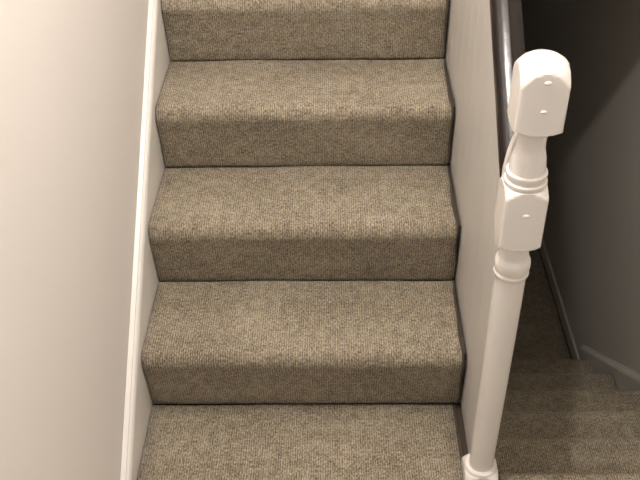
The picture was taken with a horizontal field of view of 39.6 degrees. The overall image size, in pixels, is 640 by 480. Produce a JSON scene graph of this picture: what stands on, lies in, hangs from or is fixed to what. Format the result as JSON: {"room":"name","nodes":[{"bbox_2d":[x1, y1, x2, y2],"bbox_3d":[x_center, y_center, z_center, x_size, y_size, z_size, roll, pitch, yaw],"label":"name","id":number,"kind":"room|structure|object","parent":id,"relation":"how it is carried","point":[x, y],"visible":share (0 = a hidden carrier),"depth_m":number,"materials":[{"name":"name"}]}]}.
{"room":"home staircase","nodes":[
{"label":"home staircase","id":0,"kind":"room"},
{"bbox_2d":[0,0,148,479],"bbox_3d":[-0.525,-1.529,1.212,0.120,4.350,6.400,0,37,1],"label":"wall","id":1,"kind":"structure","parent":0,"point":[72,71],"depth_m":1.57,"materials":[{"name":"paint"}]},
{"bbox_2d":[153,403,467,455],"bbox_3d":[-0.047,0.585,1.986,0.780,0.036,0.550,0,37,1],"label":"step","id":2,"kind":"structure","parent":0,"point":[458,406],"depth_m":2.16,"materials":[{"name":"carpet"}]},
{"bbox_2d":[445,0,516,453],"bbox_3d":[0.353,-1.030,2.151,0.054,2.294,2.076,0,37,1],"label":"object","id":3,"kind":"structure","parent":0,"point":[474,159],"depth_m":1.95,"materials":[{"name":"paint"}]},
{"bbox_2d":[489,0,524,177],"bbox_3d":[0.346,-1.418,1.931,0.057,1.687,2.153,0,37,1],"label":"handrail","id":4,"kind":"object","parent":3,"relation":"attached to","point":[507,30],"visible":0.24,"depth_m":1.61,"materials":[{"name":"brown wood"}]},
{"bbox_2d":[538,248,571,358],"bbox_3d":[0.768,-0.357,5.013,0.695,0.044,3.360,0,37,1],"label":"floor","id":5,"kind":"structure","parent":0,"point":[538,248],"depth_m":4.12,"materials":[{"name":"carpet"}]},
{"bbox_2d":[512,249,570,359],"bbox_3d":[0.769,-0.380,5.003,0.657,0.014,3.349,0,37,1],"label":"carpet","id":6,"kind":"object","parent":5,"relation":"on","point":[539,335],"visible":0.06,"depth_m":4.00,"materials":[{"name":"carpet"}]},
{"bbox_2d":[494,345,639,473],"bbox_3d":[0.737,0.622,2.753,0.676,1.179,1.716,0,37,1],"label":"staircase","id":7,"kind":"structure","parent":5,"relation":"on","point":[582,415],"depth_m":2.60,"materials":[{"name":"carpet"}]},
{"bbox_2d":[522,0,639,373],"bbox_3d":[1.122,-0.736,2.425,0.120,3.780,7.400,0,37,1],"label":"wall","id":8,"kind":"structure","parent":0,"point":[591,236],"depth_m":3.48,"materials":[{"name":"paint"}]},
{"bbox_2d":[539,237,579,358],"bbox_3d":[1.109,-0.449,5.032,0.012,0.066,3.210,0,37,1],"label":"baseboard","id":9,"kind":"structure","parent":8,"relation":"attached to","point":[554,287],"depth_m":4.05,"materials":[{"name":"paint"}]},
{"bbox_3d":[0.297,1.451,0.936,1.498,0.146,2.157,0,37,1],"label":"floor","id":10,"kind":"structure","parent":0,"visible":0},
{"bbox_2d":[137,403,639,479],"bbox_3d":[0.299,1.262,1.196,1.468,0.192,2.599,0,37,1],"label":"carpet","id":11,"kind":"object","parent":10,"relation":"on","point":[269,441],"visible":0.94,"depth_m":2.07,"materials":[{"name":"carpet"}]},
{"bbox_2d":[120,0,466,479],"bbox_3d":[-0.041,-1.073,2.845,0.776,1.623,3.436,0,37,1],"label":"staircase","id":12,"kind":"structure","parent":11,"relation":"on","point":[297,223],"depth_m":2.22,"materials":[{"name":"carpet"}]},
{"bbox_2d":[461,49,570,479],"bbox_3d":[0.354,0.120,1.686,0.084,1.026,0.081,0,37,1],"label":"newel post","id":13,"kind":"object","parent":11,"relation":"on","point":[540,88],"visible":1,"depth_m":1.53,"materials":[{"name":"white paint"}]}
]}

